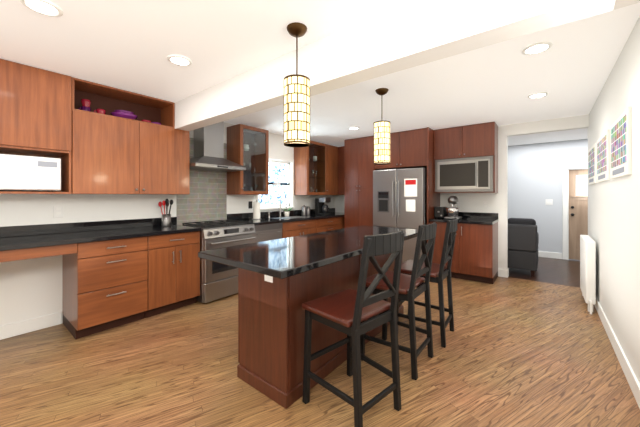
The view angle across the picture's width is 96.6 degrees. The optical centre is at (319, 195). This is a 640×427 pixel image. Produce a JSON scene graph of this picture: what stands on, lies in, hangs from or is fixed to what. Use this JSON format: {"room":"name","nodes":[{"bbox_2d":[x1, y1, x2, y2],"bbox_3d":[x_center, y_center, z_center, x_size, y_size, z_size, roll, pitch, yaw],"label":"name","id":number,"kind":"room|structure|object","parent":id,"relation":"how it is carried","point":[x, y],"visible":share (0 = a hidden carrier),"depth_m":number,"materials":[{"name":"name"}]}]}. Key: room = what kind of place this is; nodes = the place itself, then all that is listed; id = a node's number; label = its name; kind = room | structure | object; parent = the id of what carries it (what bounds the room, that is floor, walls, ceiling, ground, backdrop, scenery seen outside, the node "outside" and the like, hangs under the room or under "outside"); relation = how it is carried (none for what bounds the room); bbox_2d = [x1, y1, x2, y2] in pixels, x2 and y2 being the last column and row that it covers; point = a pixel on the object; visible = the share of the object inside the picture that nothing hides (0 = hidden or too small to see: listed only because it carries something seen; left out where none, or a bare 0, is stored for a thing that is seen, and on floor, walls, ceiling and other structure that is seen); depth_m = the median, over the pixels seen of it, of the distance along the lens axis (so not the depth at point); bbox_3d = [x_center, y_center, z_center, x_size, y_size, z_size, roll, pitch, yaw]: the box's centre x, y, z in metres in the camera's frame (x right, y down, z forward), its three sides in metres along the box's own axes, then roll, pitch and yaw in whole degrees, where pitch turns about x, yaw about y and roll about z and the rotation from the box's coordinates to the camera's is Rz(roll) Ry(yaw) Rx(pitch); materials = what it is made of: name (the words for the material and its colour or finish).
{"room":"kitchen","nodes":[
{"label":"kitchen","id":0,"kind":"room"},
{"bbox_2d":[0,122,335,325],"bbox_3d":[-1.370,0.085,4.636,0.124,2.450,10.190,0,0,39],"label":"wall","id":1,"kind":"structure","parent":0,"point":[29,288],"depth_m":2.88,"materials":[{"name":"white paint"}]},
{"bbox_2d":[0,312,61,339],"bbox_3d":[-3.523,1.248,1.825,0.014,0.125,2.810,0,0,39],"label":"baseboard","id":2,"kind":"structure","parent":1,"relation":"attached to","point":[26,326],"depth_m":2.74,"materials":[{"name":"white wood"}]},
{"bbox_2d":[0,59,71,193],"bbox_3d":[-2.831,-0.578,2.381,0.399,1.116,1.102,0,0,38],"label":"upper cabinet","id":3,"kind":"object","parent":1,"relation":"attached to","point":[35,112],"visible":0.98,"depth_m":2.54,"materials":[{"name":"brown wood"}]},
{"bbox_2d":[0,154,60,191],"bbox_3d":[-2.806,-0.197,2.414,0.322,0.316,0.885,0,0,38],"label":"appliance","id":4,"kind":"object","parent":3,"relation":"in","point":[25,173],"visible":0.98,"depth_m":2.51,"materials":[{"name":"white plastic"}]},
{"bbox_2d":[53,206,63,217],"bbox_3d":[-2.666,0.160,2.907,0.008,0.120,0.080,0,0,39],"label":"electrical outlet plate","id":5,"kind":"object","parent":1,"relation":"attached to","point":[58,211],"depth_m":2.90,"materials":[{"name":"white plastic"}]},
{"bbox_2d":[0,217,175,236],"bbox_3d":[-2.856,0.330,2.652,0.021,0.099,2.996,0,0,38],"label":"backsplash","id":6,"kind":"structure","parent":1,"relation":"attached to","point":[78,227],"depth_m":2.99,"materials":[{"name":"black stone"}]},
{"bbox_2d":[71,77,189,194],"bbox_3d":[-2.131,-0.578,3.260,0.399,1.116,1.138,0,0,38],"label":"upper cabinet","id":7,"kind":"object","parent":1,"relation":"attached to","point":[110,154],"visible":0.88,"depth_m":3.11,"materials":[{"name":"brown wood"}]},
{"bbox_2d":[79,99,105,113],"bbox_3d":[-2.381,-0.914,2.980,0.227,0.151,0.086,0,0,-37],"label":"cups","id":8,"kind":"object","parent":7,"relation":"in","point":[86,104],"depth_m":2.93,"materials":[{"name":"purple ceramic"}]},
{"bbox_2d":[110,110,142,120],"bbox_3d":[-2.202,-0.889,3.208,0.256,0.101,0.260,0,0,39],"label":"bowl","id":9,"kind":"object","parent":7,"relation":"in","point":[119,113],"depth_m":3.13,"materials":[{"name":"purple ceramic"}]},
{"bbox_2d":[143,120,160,124],"bbox_3d":[-2.027,-0.863,3.427,0.111,0.050,0.230,0,0,30],"label":"bowl","id":10,"kind":"object","parent":7,"relation":"in","point":[149,121],"depth_m":3.39,"materials":[{"name":"purple ceramic"}]},
{"bbox_2d":[177,138,226,224],"bbox_3d":[-1.691,-0.207,4.131,0.010,1.215,0.760,0,0,38],"label":"tile backsplash","id":11,"kind":"structure","parent":1,"relation":"attached to","point":[205,199],"depth_m":4.13,"materials":[{"name":"grey tile"}]},
{"bbox_2d":[190,121,245,171],"bbox_3d":[-1.494,-0.751,3.974,0.491,0.770,0.756,0,0,38],"label":"range hood","id":12,"kind":"object","parent":1,"relation":"attached to","point":[209,148],"visible":0.69,"depth_m":3.92,"materials":[{"name":"silver metal"}]},
{"bbox_2d":[227,124,268,194],"bbox_3d":[-1.132,-0.545,4.533,0.379,1.050,0.554,0,0,38],"label":"upper cabinet","id":13,"kind":"object","parent":1,"relation":"attached to","point":[239,136],"visible":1,"depth_m":4.47,"materials":[{"name":"brown wood"}]},
{"bbox_2d":[243,142,257,190],"bbox_3d":[-1.167,-0.458,4.556,0.140,0.838,0.428,0,0,38],"label":"glassware","id":14,"kind":"object","parent":13,"relation":"in","point":[247,146],"depth_m":4.57,"materials":[{"name":"clear glass"}]},
{"bbox_2d":[256,156,294,209],"bbox_3d":[-0.838,-0.235,5.267,0.170,0.960,0.930,0,0,38],"label":"window","id":15,"kind":"structure","parent":1,"relation":"in","point":[290,179],"depth_m":5.48,"materials":[{"name":"white"}]},
{"bbox_2d":[227,208,334,219],"bbox_3d":[-0.548,0.330,5.554,0.021,0.099,2.880,0,0,38],"label":"backsplash","id":16,"kind":"structure","parent":1,"relation":"attached to","point":[238,216],"depth_m":4.97,"materials":[{"name":"black stone"}]},
{"bbox_2d":[294,140,327,194],"bbox_3d":[-0.172,-0.545,5.740,0.379,1.050,0.630,0,0,38],"label":"upper cabinet","id":17,"kind":"object","parent":1,"relation":"attached to","point":[304,166],"visible":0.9,"depth_m":5.60,"materials":[{"name":"brown wood"}]},
{"bbox_2d":[309,155,317,191],"bbox_3d":[-0.204,-0.438,5.771,0.151,0.798,0.479,0,0,38],"label":"glassware","id":18,"kind":"object","parent":17,"relation":"in","point":[313,170],"depth_m":5.88,"materials":[{"name":"clear glass"}]},
{"bbox_2d":[327,144,337,194],"bbox_3d":[0.134,-0.545,6.150,0.347,1.050,0.386,0,0,38],"label":"upper cabinet","id":19,"kind":"object","parent":1,"relation":"attached to","point":[332,170],"visible":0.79,"depth_m":6.04,"materials":[{"name":"brown wood"}]},
{"bbox_2d":[538,251,561,258],"bbox_3d":[3.393,1.248,7.195,4.146,0.125,0.014,0,0,39],"label":"baseboard","id":20,"kind":"structure","parent":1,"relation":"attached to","point":[540,253],"depth_m":6.02,"materials":[{"name":"white wood"}]},
{"bbox_2d":[0,257,639,426],"bbox_3d":[1.454,1.340,2.390,7.340,0.060,10.190,0,0,38],"label":"floor","id":21,"kind":"structure","parent":0,"point":[515,352],"depth_m":2.10,"materials":[{"name":"brown wood"}]},
{"bbox_2d":[60,237,151,338],"bbox_3d":[-2.228,0.865,2.963,0.617,0.890,0.574,0,0,38],"label":"base cabinet","id":22,"kind":"object","parent":21,"relation":"on","point":[116,273],"depth_m":2.75,"materials":[{"name":"brown wood"}]},
{"bbox_2d":[0,225,200,252],"bbox_3d":[-2.609,0.400,2.456,0.652,0.039,2.996,0,0,38],"label":"countertop","id":23,"kind":"structure","parent":22,"relation":"on","point":[42,240],"depth_m":2.74,"materials":[{"name":"black stone"}]},
{"bbox_2d":[158,199,172,226],"bbox_3d":[-1.931,0.206,3.570,0.136,0.346,0.159,0,0,38],"label":"utensil crock","id":24,"kind":"object","parent":23,"relation":"on","point":[166,219],"visible":1,"depth_m":3.54,"materials":[{"name":"silver metal"}]},
{"bbox_2d":[152,233,199,315],"bbox_3d":[-1.870,0.865,3.413,0.617,0.890,0.576,0,0,38],"label":"base cabinet","id":25,"kind":"object","parent":21,"relation":"on","point":[175,259],"depth_m":3.22,"materials":[{"name":"brown wood"}]},
{"bbox_2d":[182,220,255,302],"bbox_3d":[-1.383,0.836,3.885,0.758,0.949,0.756,0,0,38],"label":"range","id":26,"kind":"object","parent":21,"relation":"on","point":[218,280],"visible":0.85,"depth_m":3.58,"materials":[{"name":"silver metal"}]},
{"bbox_2d":[254,224,282,242],"bbox_3d":[-1.022,0.865,4.474,0.624,0.890,0.600,0,0,38],"label":"dishwasher","id":27,"kind":"object","parent":21,"relation":"on","point":[274,226],"depth_m":4.27,"materials":[{"name":"silver metal"}]},
{"bbox_2d":[283,220,318,237],"bbox_3d":[-0.570,0.865,5.043,0.624,0.890,0.852,0,0,38],"label":"base cabinet","id":28,"kind":"object","parent":21,"relation":"on","point":[297,227],"depth_m":4.84,"materials":[{"name":"brown wood"}]},
{"bbox_2d":[236,212,343,223],"bbox_3d":[-0.301,0.400,5.358,0.652,0.039,2.880,0,0,38],"label":"countertop","id":29,"kind":"structure","parent":28,"relation":"on","point":[264,219],"depth_m":4.89,"materials":[{"name":"black stone"}]},
{"bbox_2d":[253,200,260,218],"bbox_3d":[-1.039,0.220,4.686,0.150,0.318,0.150,0,0,38],"label":"paper towel","id":30,"kind":"object","parent":29,"relation":"on","point":[256,209],"visible":1,"depth_m":4.63,"materials":[{"name":"white paper"}]},
{"bbox_2d":[273,182,292,215],"bbox_3d":[-0.692,0.067,5.203,0.165,0.624,0.487,0,0,38],"label":"orchid plant","id":31,"kind":"object","parent":29,"relation":"on","point":[286,212],"visible":0.98,"depth_m":5.28,"materials":[{"name":"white plant"}]},
{"bbox_2d":[279,197,287,216],"bbox_3d":[-0.649,0.198,5.171,0.217,0.363,0.098,0,0,38],"label":"faucet","id":32,"kind":"object","parent":29,"relation":"on","point":[280,211],"visible":1,"depth_m":5.19,"materials":[{"name":"silver metal"}]},
{"bbox_2d":[302,205,307,214],"bbox_3d":[-0.316,0.278,5.643,0.092,0.202,0.092,0,0,27],"label":"canister","id":33,"kind":"object","parent":29,"relation":"on","point":[305,210],"depth_m":5.61,"materials":[{"name":"silver metal"}]},
{"bbox_2d":[315,197,330,214],"bbox_3d":[0.065,0.204,5.865,0.260,0.350,0.222,0,0,38],"label":"coffee maker","id":34,"kind":"object","parent":29,"relation":"on","point":[321,208],"visible":1,"depth_m":5.80,"materials":[{"name":"black plastic"}]},
{"bbox_2d":[237,253,403,408],"bbox_3d":[0.165,0.865,2.622,0.510,0.889,1.834,0,0,38],"label":"kitchen island","id":35,"kind":"object","parent":21,"relation":"on","point":[281,281],"depth_m":1.93,"materials":[{"name":"brown wood"}]},
{"bbox_2d":[198,225,417,280],"bbox_3d":[0.185,0.400,2.562,0.820,0.040,2.240,0,0,38],"label":"island countertop","id":36,"kind":"structure","parent":35,"relation":"on","point":[279,259],"depth_m":1.95,"materials":[{"name":"black stone"}]},
{"bbox_2d":[319,216,342,231],"bbox_3d":[-0.061,0.865,5.682,0.624,0.890,0.783,0,0,38],"label":"base cabinet","id":37,"kind":"object","parent":21,"relation":"on","point":[336,222],"depth_m":5.55,"materials":[{"name":"brown wood"}]},
{"bbox_2d":[302,231,404,426],"bbox_3d":[0.221,0.760,1.771,0.459,1.101,0.512,0,0,-41],"label":"stool","id":38,"kind":"object","parent":21,"relation":"on","point":[348,311],"visible":1,"depth_m":1.68,"materials":[{"name":"black wood"}]},
{"bbox_2d":[344,136,377,227],"bbox_3d":[0.944,0.087,5.782,0.680,2.446,0.669,0,0,38],"label":"pantry cabinet","id":39,"kind":"object","parent":21,"relation":"on","point":[359,167],"visible":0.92,"depth_m":5.55,"materials":[{"name":"brown wood"}]},
{"bbox_2d":[360,222,436,379],"bbox_3d":[0.646,0.760,2.297,0.512,1.101,0.459,0,0,38],"label":"stool","id":40,"kind":"object","parent":21,"relation":"on","point":[408,291],"visible":0.85,"depth_m":2.18,"materials":[{"name":"black wood"}]},
{"bbox_2d":[373,168,426,262],"bbox_3d":[1.535,0.420,5.199,0.920,1.780,0.792,0,0,38],"label":"refrigerator","id":41,"kind":"object","parent":21,"relation":"on","point":[399,198],"visible":0.58,"depth_m":4.86,"materials":[{"name":"silver metal"}]},
{"bbox_2d":[393,218,457,347],"bbox_3d":[1.017,0.760,2.724,0.522,1.101,0.458,0,0,38],"label":"stool","id":42,"kind":"object","parent":21,"relation":"on","point":[441,271],"visible":0.79,"depth_m":2.59,"materials":[{"name":"black wood"}]},
{"bbox_2d":[427,127,439,254],"bbox_3d":[1.983,0.087,4.963,0.026,2.446,0.657,0,0,38],"label":"panel","id":43,"kind":"object","parent":21,"relation":"on","point":[433,199],"visible":0.43,"depth_m":4.78,"materials":[{"name":"brown wood"}]},
{"bbox_2d":[429,212,497,283],"bbox_3d":[2.352,0.795,4.671,0.905,1.030,0.654,0,0,38],"label":"base cabinet","id":44,"kind":"object","parent":21,"relation":"on","point":[475,255],"visible":0.77,"depth_m":4.38,"materials":[{"name":"brown wood"}]},
{"bbox_2d":[434,207,446,218],"bbox_3d":[2.082,0.283,4.915,0.160,0.192,0.275,0,0,38],"label":"toaster","id":45,"kind":"object","parent":44,"relation":"on","point":[439,212],"visible":0.85,"depth_m":4.81,"materials":[{"name":"black plastic"}]},
{"bbox_2d":[444,196,461,218],"bbox_3d":[2.212,0.186,4.741,0.220,0.385,0.320,0,0,38],"label":"stand mixer","id":46,"kind":"object","parent":44,"relation":"on","point":[452,211],"visible":1,"depth_m":4.64,"materials":[{"name":"silver metal"}]},
{"bbox_2d":[508,218,538,276],"bbox_3d":[3.010,0.845,5.503,1.908,0.930,0.920,0,0,38],"label":"sofa","id":47,"kind":"object","parent":21,"relation":"on","point":[523,238],"visible":0.29,"depth_m":4.69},
{"bbox_2d":[580,235,595,313],"bbox_3d":[3.241,0.910,3.453,0.085,0.800,0.760,0,0,38],"label":"radiator","id":48,"kind":"object","parent":21,"relation":"on","point":[588,265],"visible":1,"depth_m":3.22,"materials":[{"name":"white metal"}]},
{"bbox_2d":[0,0,639,146],"bbox_3d":[1.454,-1.190,2.390,7.340,0.100,10.190,0,0,38],"label":"ceiling","id":49,"kind":"structure","parent":0,"point":[129,45],"depth_m":2.38,"materials":[{"name":"white paint"}]},
{"bbox_2d":[19,0,62,16],"bbox_3d":[-1.668,-1.134,1.710,0.190,0.012,0.190,0,0,38],"label":"recessed light","id":50,"kind":"object","parent":49,"relation":"in","point":[47,8],"visible":1,"depth_m":1.72,"materials":[{"name":"white glass"}]},
{"bbox_2d":[167,55,191,65],"bbox_3d":[-1.176,-1.134,2.392,0.190,0.012,0.190,0,0,38],"label":"recessed light","id":51,"kind":"object","parent":49,"relation":"in","point":[179,60],"visible":1,"depth_m":2.38,"materials":[{"name":"white"}]},
{"bbox_2d":[284,22,309,146],"bbox_3d":[-0.157,-0.743,1.939,0.180,0.794,0.180,0,0,38],"label":"pendant light","id":52,"kind":"object","parent":49,"relation":"hanging from","point":[296,109],"visible":1,"depth_m":1.87,"materials":[{"name":"beige glass"}]},
{"bbox_2d":[373,88,389,164],"bbox_3d":[0.668,-0.743,3.072,0.180,0.794,0.180,0,0,38],"label":"pendant light","id":53,"kind":"object","parent":49,"relation":"hanging from","point":[381,142],"visible":1,"depth_m":3.00,"materials":[{"name":"beige glass"}]},
{"bbox_2d":[175,0,639,130],"bbox_3d":[-0.285,-0.980,2.405,4.360,0.320,0.170,0,0,38],"label":"ceiling beam","id":54,"kind":"structure","parent":49,"relation":"attached to","point":[408,34],"depth_m":1.76,"materials":[{"name":"white paint"}]},
{"bbox_2d":[522,42,552,54],"bbox_3d":[1.671,-1.134,2.197,0.190,0.012,0.190,0,0,38],"label":"recessed light","id":55,"kind":"object","parent":49,"relation":"in","point":[536,48],"visible":1,"depth_m":2.19,"materials":[{"name":"white"}]},
{"bbox_2d":[527,92,547,98],"bbox_3d":[2.459,-1.134,3.219,0.190,0.012,0.190,0,0,38],"label":"recessed light","id":56,"kind":"object","parent":49,"relation":"in","point":[537,95],"visible":0.98,"depth_m":3.22,"materials":[{"name":"white"}]},
{"bbox_2d":[336,115,587,269],"bbox_3d":[2.080,0.085,5.386,4.350,2.450,0.120,0,0,39],"label":"wall","id":57,"kind":"structure","parent":0,"point":[529,179],"depth_m":5.96,"materials":[{"name":"white paint"}]},
{"bbox_2d":[338,146,344,194],"bbox_3d":[0.634,-0.545,6.234,0.361,1.050,0.347,0,0,38],"label":"upper cabinet","id":58,"kind":"object","parent":57,"relation":"attached to","point":[341,188],"visible":0.27,"depth_m":6.15,"materials":[{"name":"brown wood"}]},
{"bbox_2d":[375,128,426,169],"bbox_3d":[1.590,-0.821,5.268,0.960,0.631,0.669,0,0,38],"label":"upper cabinet","id":59,"kind":"object","parent":57,"relation":"attached to","point":[408,148],"visible":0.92,"depth_m":4.94,"materials":[{"name":"brown wood"}]},
{"bbox_2d":[434,122,497,192],"bbox_3d":[2.420,-0.593,4.761,0.900,1.086,0.429,0,0,38],"label":"upper cabinet","id":60,"kind":"object","parent":57,"relation":"attached to","point":[475,140],"visible":0.98,"depth_m":4.57,"materials":[{"name":"brown wood"}]},
{"bbox_2d":[435,156,492,191],"bbox_3d":[2.413,-0.343,4.752,0.856,0.548,0.438,0,0,38],"label":"built-in microwave","id":61,"kind":"object","parent":60,"relation":"in","point":[471,174],"visible":0.96,"depth_m":4.59,"materials":[{"name":"silver metal"}]},
{"bbox_2d":[483,201,487,208],"bbox_3d":[2.764,0.150,4.759,0.080,0.120,0.008,0,0,39],"label":"electrical outlet plate","id":62,"kind":"object","parent":57,"relation":"attached to","point":[485,203],"depth_m":4.76,"materials":[{"name":"white plastic"}]},
{"bbox_2d":[545,199,552,204],"bbox_3d":[4.853,0.130,6.036,0.120,0.120,0.010,0,0,38],"label":"switch plate","id":63,"kind":"object","parent":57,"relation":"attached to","point":[548,201],"visible":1,"depth_m":6.04,"materials":[{"name":"white plastic"}]},
{"bbox_2d":[562,164,587,259],"bbox_3d":[5.474,0.338,5.613,1.070,1.945,0.140,0,0,38],"label":"door frame","id":64,"kind":"structure","parent":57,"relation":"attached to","point":[565,211],"depth_m":5.85,"materials":[{"name":"white wood"}]},
{"bbox_2d":[569,169,587,259],"bbox_3d":[5.452,0.381,5.585,0.872,1.834,0.131,0,0,38],"label":"front door","id":65,"kind":"structure","parent":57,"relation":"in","point":[578,203],"depth_m":5.80,"materials":[{"name":"brown wood"}]},
{"bbox_2d":[588,16,639,383],"bbox_3d":[1.419,0.085,0.948,0.120,2.450,7.890,0,0,39],"label":"wall","id":66,"kind":"structure","parent":0,"point":[613,204],"depth_m":2.24,"materials":[{"name":"white paint"}]},
{"bbox_2d":[588,143,596,184],"bbox_3d":[3.440,-0.385,3.602,0.020,0.470,0.680,0,0,38],"label":"collage","id":67,"kind":"object","parent":66,"relation":"attached to","point":[592,164],"visible":0.98,"depth_m":3.50,"materials":[{"name":"white paper"}]},
{"bbox_2d":[597,129,609,182],"bbox_3d":[2.904,-0.385,2.929,0.020,0.470,0.720,0,0,38],"label":"collage","id":68,"kind":"object","parent":66,"relation":"attached to","point":[603,157],"visible":1,"depth_m":2.82,"materials":[{"name":"white paper"}]},
{"bbox_2d":[594,297,639,408],"bbox_3d":[1.403,1.248,1.037,0.014,0.125,7.770,0,0,39],"label":"baseboard","id":69,"kind":"structure","parent":66,"relation":"attached to","point":[630,376],"depth_m":2.20,"materials":[{"name":"white wood"}]},
{"bbox_2d":[610,106,631,178],"bbox_3d":[2.363,-0.385,2.248,0.020,0.470,0.700,0,0,38],"label":"collage","id":70,"kind":"object","parent":66,"relation":"attached to","point":[621,146],"visible":1,"depth_m":2.14,"materials":[{"name":"white paper"}]},
{"label":"outside","id":71,"kind":"structure","parent":0,"visible":0},
{"bbox_2d":[259,162,286,204],"bbox_3d":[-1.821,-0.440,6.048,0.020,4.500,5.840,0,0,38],"label":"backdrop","id":72,"kind":"structure","parent":71,"point":[276,200],"depth_m":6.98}
]}

